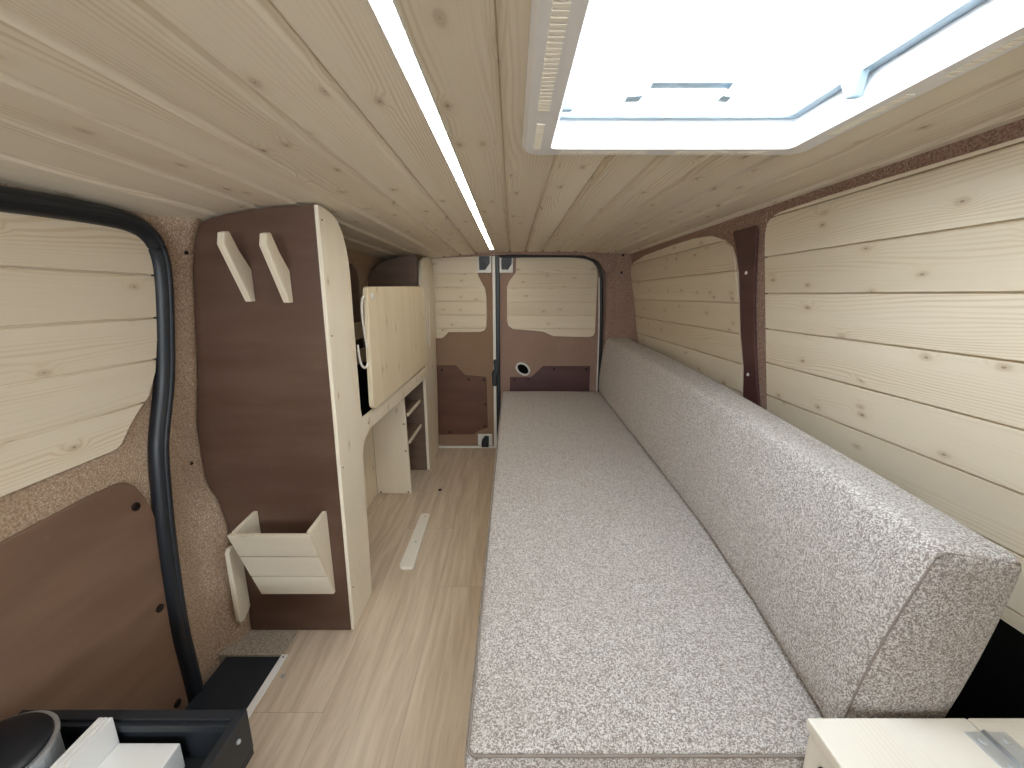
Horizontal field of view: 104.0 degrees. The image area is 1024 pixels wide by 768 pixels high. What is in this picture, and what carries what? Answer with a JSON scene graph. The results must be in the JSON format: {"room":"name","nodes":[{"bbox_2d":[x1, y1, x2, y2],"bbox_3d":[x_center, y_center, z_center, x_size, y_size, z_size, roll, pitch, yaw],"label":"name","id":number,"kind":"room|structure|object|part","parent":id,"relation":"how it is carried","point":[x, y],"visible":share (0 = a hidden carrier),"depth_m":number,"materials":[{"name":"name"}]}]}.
{"room":"vehicle interior","nodes":[
{"label":"vehicle interior","id":0,"kind":"room"},
{"bbox_2d":[0,183,386,685],"bbox_3d":[-0.775,0.263,0.704,0.310,1.500,4.260,0,13,0],"label":"wall","id":1,"kind":"structure","parent":0,"point":[202,529],"depth_m":1.07,"materials":[{"name":"brown carpet"}]},
{"bbox_2d":[0,185,203,720],"bbox_3d":[-0.851,0.324,0.699,0.095,1.294,0.807,0,13,0],"label":"door","id":2,"kind":"structure","parent":1,"relation":"in","point":[94,615],"depth_m":0.81,"materials":[{"name":"brown wood"}]},
{"bbox_3d":[-0.860,-0.042,0.646,0.060,0.492,0.679,0,13,0],"label":"window panel","id":3,"kind":"part","parent":2,"relation":"part of","materials":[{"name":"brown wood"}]},
{"bbox_3d":[-0.886,0.615,0.724,0.008,0.695,0.647,0,13,0],"label":"panel","id":4,"kind":"part","parent":2,"relation":"part of","materials":[{"name":"brown wood"}]},
{"bbox_2d":[185,657,279,709],"bbox_3d":[-0.847,1.136,-0.003,0.306,0.084,2.500,0,13,0],"label":"step","id":5,"kind":"structure","parent":1,"relation":"attached to","point":[234,684],"depth_m":1.12,"materials":[{"name":"black plastic"}]},
{"bbox_2d":[225,545,249,621],"bbox_3d":[-0.835,0.605,1.220,0.014,0.254,0.054,0,13,0],"label":"wall bracket","id":6,"kind":"object","parent":1,"relation":"attached to","point":[235,566],"visible":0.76,"depth_m":1.21,"materials":[{"name":"brown wood"}]},
{"bbox_2d":[218,631,297,663],"bbox_3d":[-0.811,0.847,1.258,0.238,0.081,0.088,0,13,0],"label":"trim","id":7,"kind":"structure","parent":1,"relation":"attached to","point":[256,643],"depth_m":1.24,"materials":[{"name":"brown carpet"}]},
{"bbox_2d":[246,654,287,718],"bbox_3d":[-0.684,0.886,0.889,0.020,0.004,0.650,0,13,0],"label":"trim","id":8,"kind":"structure","parent":1,"relation":"attached to","point":[272,674],"depth_m":1.11,"materials":[{"name":"silver metal"}]},
{"bbox_2d":[439,446,495,447],"bbox_3d":[-0.395,0.447,2.848,0.610,0.011,0.022,0,13,0],"label":"trim","id":9,"kind":"structure","parent":1,"relation":"attached to","point":[439,446],"depth_m":2.84,"materials":[{"name":"white paint"}]},
{"bbox_2d":[246,448,495,767],"bbox_3d":[-0.020,0.919,0.819,1.880,0.030,4.200,0,13,0],"label":"floor","id":10,"kind":"structure","parent":0,"point":[393,690],"depth_m":1.20,"materials":[{"name":"brown wood"}]},
{"bbox_2d":[17,710,253,767],"bbox_3d":[-0.679,0.835,0.492,0.410,0.384,0.557,0,13,0],"label":"drawer box","id":11,"kind":"object","parent":10,"relation":"on","point":[206,738],"visible":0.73,"depth_m":0.71,"materials":[{"name":"black plastic"}]},
{"bbox_2d":[0,710,65,767],"bbox_3d":[-0.792,0.611,0.609,0.154,0.174,0.154,0,13,0],"label":"cooking pot","id":12,"kind":"object","parent":11,"relation":"in","point":[33,739],"visible":0.98,"depth_m":0.62,"materials":[{"name":"metal"}]},
{"bbox_2d":[50,717,102,767],"bbox_3d":[-0.708,0.653,0.574,0.007,0.106,0.260,0,13,0],"label":"board","id":13,"kind":"object","parent":11,"relation":"in","point":[99,719],"visible":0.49,"depth_m":0.65,"materials":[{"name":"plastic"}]},
{"bbox_2d":[55,717,107,767],"bbox_3d":[-0.700,0.653,0.574,0.007,0.106,0.260,0,13,0],"label":"board","id":14,"kind":"object","parent":11,"relation":"in","point":[104,719],"visible":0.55,"depth_m":0.65,"materials":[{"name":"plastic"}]},
{"bbox_2d":[61,717,118,767],"bbox_3d":[-0.691,0.653,0.574,0.007,0.106,0.260,0,13,0],"label":"board","id":15,"kind":"object","parent":11,"relation":"in","point":[93,752],"visible":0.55,"depth_m":0.66,"materials":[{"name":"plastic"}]},
{"bbox_2d":[97,743,184,767],"bbox_3d":[-0.632,0.700,0.486,0.108,0.054,0.445,0,13,0],"label":"block","id":16,"kind":"object","parent":11,"relation":"in","point":[124,755],"visible":1,"depth_m":0.68,"materials":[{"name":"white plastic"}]},
{"bbox_3d":[-0.486,0.690,0.459,0.016,0.086,0.557,0,13,0],"label":"panel","id":17,"kind":"part","parent":11,"relation":"part of","materials":[{"name":"black plastic"}]},
{"bbox_2d":[193,205,438,629],"bbox_3d":[-0.697,-0.002,1.927,0.412,1.283,1.582,0,13,0],"label":"storage cabinet","id":18,"kind":"object","parent":10,"relation":"on","point":[285,437],"visible":0.91,"depth_m":1.16,"materials":[{"name":"brown wood"}]},
{"bbox_2d":[217,231,254,301],"bbox_3d":[-0.692,-0.292,1.005,0.018,0.167,0.091,0,13,0],"label":"peg","id":19,"kind":"object","parent":18,"relation":"attached to","point":[239,268],"visible":1,"depth_m":1.00,"materials":[{"name":"brown wood"}]},
{"bbox_3d":[-0.704,0.168,1.163,0.399,1.282,0.018,0,13,0],"label":"panel","id":20,"kind":"part","parent":18,"relation":"part of","materials":[{"name":"brown wood"}]},
{"bbox_2d":[259,232,292,302],"bbox_3d":[-0.592,-0.289,1.005,0.018,0.167,0.091,0,13,0],"label":"peg","id":21,"kind":"object","parent":18,"relation":"attached to","point":[279,270],"visible":1,"depth_m":1.00,"materials":[{"name":"brown wood"}]},
{"bbox_2d":[227,511,334,593],"bbox_3d":[-0.666,0.528,1.175,0.226,0.278,0.112,0,13,0],"label":"magazine rack","id":22,"kind":"object","parent":18,"relation":"attached to","point":[277,563],"visible":1,"depth_m":1.16,"materials":[{"name":"brown wood"}]},
{"bbox_3d":[-0.769,0.527,1.181,0.012,0.278,0.099,0,13,0],"label":"panel","id":23,"kind":"part","parent":22,"relation":"part of","materials":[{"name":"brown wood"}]},
{"bbox_3d":[-0.562,0.527,1.181,0.012,0.278,0.099,0,13,0],"label":"panel","id":24,"kind":"part","parent":22,"relation":"part of","materials":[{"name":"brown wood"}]},
{"bbox_3d":[-0.631,-0.231,1.696,0.018,0.065,1.194,0,13,0],"label":"rail","id":25,"kind":"part","parent":18,"relation":"part of","materials":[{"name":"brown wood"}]},
{"bbox_3d":[-0.631,-0.129,1.719,0.018,0.055,1.194,0,13,0],"label":"rail","id":26,"kind":"part","parent":18,"relation":"part of","materials":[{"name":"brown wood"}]},
{"bbox_2d":[357,363,371,415],"bbox_3d":[-0.630,0.025,1.581,0.140,0.166,0.324,0,13,0],"label":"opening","id":27,"kind":"object","parent":18,"relation":"on","point":[362,373],"visible":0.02,"depth_m":1.52,"materials":[{"name":"black plastic"}]},
{"bbox_3d":[-0.506,0.039,1.745,0.027,1.282,1.210,0,13,0],"label":"frame","id":28,"kind":"part","parent":18,"relation":"part of","materials":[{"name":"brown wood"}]},
{"bbox_3d":[-0.742,0.409,1.683,0.018,0.587,0.890,0,13,0],"label":"panel","id":29,"kind":"part","parent":18,"relation":"part of","materials":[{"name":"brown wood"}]},
{"bbox_2d":[356,286,425,407],"bbox_3d":[-0.497,-0.213,1.772,0.028,0.445,0.940,0,13,0],"label":"table leaf","id":30,"kind":"object","parent":18,"relation":"attached to","point":[393,319],"visible":1,"depth_m":1.61,"materials":[{"name":"brown wood"}]},
{"bbox_3d":[-0.503,-0.172,1.341,0.011,0.245,0.081,1,13,3],"label":"cord","id":31,"kind":"part","parent":30,"relation":"part of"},
{"bbox_3d":[-0.640,0.310,2.127,0.184,0.587,0.018,0,13,0],"label":"leg panel","id":32,"kind":"part","parent":18,"relation":"part of","materials":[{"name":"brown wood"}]},
{"bbox_3d":[-0.695,-0.092,2.349,0.331,1.276,0.016,0,13,0],"label":"panel","id":33,"kind":"part","parent":18,"relation":"part of","materials":[{"name":"beige wood"}]},
{"bbox_2d":[405,400,417,415],"bbox_3d":[-0.646,0.132,2.243,0.186,0.016,0.284,0,13,0],"label":"shelf","id":34,"kind":"object","parent":18,"relation":"attached to","point":[410,405],"depth_m":2.25,"materials":[{"name":"beige wood"}]},
{"bbox_2d":[407,424,419,443],"bbox_3d":[-0.646,0.280,2.276,0.186,0.016,0.284,0,13,0],"label":"shelf","id":35,"kind":"object","parent":18,"relation":"attached to","point":[412,429],"depth_m":2.30,"materials":[{"name":"beige wood"}]},
{"bbox_2d":[426,279,429,346],"bbox_3d":[-0.504,-0.423,2.406,0.006,0.406,0.079,0,13,0],"label":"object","id":36,"kind":"object","parent":18,"relation":"hanging from","point":[426,279],"visible":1,"depth_m":2.40,"materials":[{"name":"beige wood"}]},
{"bbox_3d":[-0.517,-0.134,2.520,0.017,1.283,0.367,0,13,0],"label":"post","id":37,"kind":"part","parent":18,"relation":"part of","materials":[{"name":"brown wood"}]},
{"bbox_2d":[400,513,429,569],"bbox_3d":[-0.418,0.684,1.773,0.059,0.013,0.399,0,13,0],"label":"wood strip","id":38,"kind":"object","parent":10,"relation":"on","point":[408,561],"visible":1,"depth_m":1.72,"materials":[{"name":"white wood"}]},
{"bbox_2d":[803,718,1023,767],"bbox_3d":[0.605,0.737,0.391,0.420,0.508,0.413,0,13,0],"label":"cabinet top","id":39,"kind":"object","parent":10,"relation":"on","point":[832,742],"visible":1,"depth_m":0.51,"materials":[{"name":"white wood"}]},
{"bbox_3d":[0.272,0.544,1.694,0.635,0.321,2.130,0,13,0],"label":"bed base","id":40,"kind":"object","parent":10,"relation":"on","visible":0},
{"bbox_2d":[465,391,824,767],"bbox_3d":[0.268,0.333,1.628,0.673,0.117,2.178,0,13,0],"label":"seat cushion","id":41,"kind":"object","parent":40,"relation":"on","point":[614,630],"visible":0.84,"depth_m":0.77,"materials":[{"name":"fabric"}]},
{"bbox_2d":[599,338,1021,717],"bbox_3d":[0.620,0.108,1.573,0.206,0.357,2.156,1,13,3],"label":"cushion","id":42,"kind":"object","parent":41,"relation":"on","point":[883,604],"visible":0.98,"depth_m":0.66,"materials":[{"name":"fabric"}]},
{"bbox_2d":[0,0,1023,259],"bbox_3d":[-0.025,-0.350,0.568,1.950,0.161,4.260,0,13,0],"label":"ceiling","id":43,"kind":"structure","parent":0,"point":[204,110],"depth_m":0.61,"materials":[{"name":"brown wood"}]},
{"bbox_2d":[366,0,493,249],"bbox_3d":[-0.119,-0.543,1.224,0.026,0.007,2.325,0,13,0],"label":"led strip","id":44,"kind":"object","parent":43,"relation":"attached to","point":[387,14],"visible":1,"depth_m":0.51,"materials":[{"name":"glowing white light-emitting plastic"}]},
{"bbox_2d":[522,0,1023,154],"bbox_3d":[0.273,-0.407,0.478,0.509,0.098,0.506,0,13,0],"label":"roof hatch","id":45,"kind":"object","parent":43,"relation":"attached to","point":[961,36],"visible":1,"depth_m":0.55,"materials":[{"name":"white plastic"}]},
{"bbox_3d":[0.252,-0.443,0.608,0.160,0.024,0.020,0,13,0],"label":"handle","id":46,"kind":"part","parent":45,"relation":"part of","materials":[{"name":"white plastic"}]},
{"bbox_2d":[631,119,1023,362],"bbox_3d":[0.801,-0.027,0.639,0.134,0.865,4.260,0,13,0],"label":"wall","id":47,"kind":"structure","parent":0,"point":[1014,130],"depth_m":0.82,"materials":[{"name":"brown carpet"}]},
{"bbox_2d":[631,236,743,396],"bbox_3d":[0.794,-0.331,1.984,0.115,0.664,1.227,0,13,0],"label":"panel","id":48,"kind":"object","parent":47,"relation":"attached to","point":[686,294],"visible":0.77,"depth_m":1.70,"materials":[{"name":"brown wood"}]},
{"bbox_2d":[733,226,759,405],"bbox_3d":[0.792,-0.190,1.343,0.105,0.627,0.137,0,13,0],"label":"pillar cover","id":49,"kind":"structure","parent":47,"relation":"attached to","point":[746,240],"depth_m":1.32,"materials":[{"name":"brown wood"}]},
{"bbox_2d":[735,211,767,409],"bbox_3d":[0.799,-0.193,1.327,0.110,0.680,0.174,0,13,0],"label":"trim","id":50,"kind":"structure","parent":47,"relation":"attached to","point":[759,220],"depth_m":1.27,"materials":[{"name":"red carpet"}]},
{"bbox_2d":[765,137,1023,633],"bbox_3d":[0.803,0.057,0.500,0.133,0.781,1.551,0,13,0],"label":"panel","id":51,"kind":"object","parent":47,"relation":"attached to","point":[894,305],"visible":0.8,"depth_m":0.77,"materials":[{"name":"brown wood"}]},
{"bbox_2d":[945,619,1023,719],"bbox_3d":[0.921,0.662,0.793,0.078,0.544,4.260,0,13,0],"label":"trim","id":52,"kind":"structure","parent":47,"relation":"attached to","point":[994,688],"depth_m":0.73,"materials":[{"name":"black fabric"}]},
{"bbox_3d":[-0.020,-0.202,2.795,1.960,1.500,0.055,0,13,0],"label":"wall","id":53,"kind":"structure","parent":0,"visible":0},
{"bbox_2d":[417,256,499,446],"bbox_3d":[-0.492,-0.192,2.727,0.815,1.350,0.072,0,13,0],"label":"door","id":54,"kind":"structure","parent":53,"relation":"in","point":[468,368],"depth_m":2.71,"materials":[{"name":"wood"}]},
{"bbox_3d":[-0.464,-0.571,2.633,0.593,0.538,0.012,0,13,0],"label":"window panel","id":55,"kind":"part","parent":54,"relation":"part of","materials":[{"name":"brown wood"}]},
{"bbox_3d":[-0.465,0.117,2.789,0.590,0.505,0.006,0,13,0],"label":"panel","id":56,"kind":"part","parent":54,"relation":"part of","materials":[{"name":"brown wood"}]},
{"bbox_3d":[-0.179,-0.776,2.587,0.093,0.112,0.012,0,13,0],"label":"latch plate","id":57,"kind":"part","parent":54,"relation":"part of","materials":[{"name":"white paint"}]},
{"bbox_3d":[-0.191,0.396,2.848,0.102,0.086,0.012,0,13,0],"label":"latch plate","id":58,"kind":"part","parent":54,"relation":"part of","materials":[{"name":"white paint"}]},
{"bbox_3d":[-0.112,-0.077,2.731,0.053,0.184,0.024,0,13,0],"label":"handle","id":59,"kind":"part","parent":54,"relation":"part of","materials":[{"name":"black plastic"}]},
{"bbox_2d":[440,249,616,272],"bbox_3d":[-0.125,-0.813,2.594,1.649,0.180,0.073,0,13,0],"label":"trim","id":60,"kind":"structure","parent":53,"relation":"attached to","point":[608,261],"depth_m":2.56,"materials":[{"name":"red carpet"}]},
{"bbox_2d":[495,255,603,435],"bbox_3d":[0.251,-0.192,2.729,0.718,1.350,0.068,0,13,0],"label":"door","id":61,"kind":"structure","parent":53,"relation":"in","point":[549,308],"depth_m":2.66,"materials":[{"name":"brown wood"}]},
{"bbox_3d":[-0.037,-0.776,2.587,0.090,0.112,0.012,0,13,0],"label":"latch plate","id":62,"kind":"part","parent":61,"relation":"part of","materials":[{"name":"white paint"}]},
{"bbox_3d":[0.258,0.117,2.789,0.552,0.491,0.006,0,13,0],"label":"panel","id":63,"kind":"part","parent":61,"relation":"part of","materials":[{"name":"brown wood"}]},
{"bbox_3d":[0.262,-0.575,2.632,0.589,0.531,0.012,0,13,0],"label":"window panel","id":64,"kind":"part","parent":61,"relation":"part of","materials":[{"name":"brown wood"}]},
{"bbox_2d":[602,253,637,354],"bbox_3d":[0.776,-0.201,2.701,0.347,1.380,0.160,0,13,0],"label":"trim","id":65,"kind":"structure","parent":53,"relation":"attached to","point":[619,318],"depth_m":2.60,"materials":[{"name":"red carpet"}]}
]}

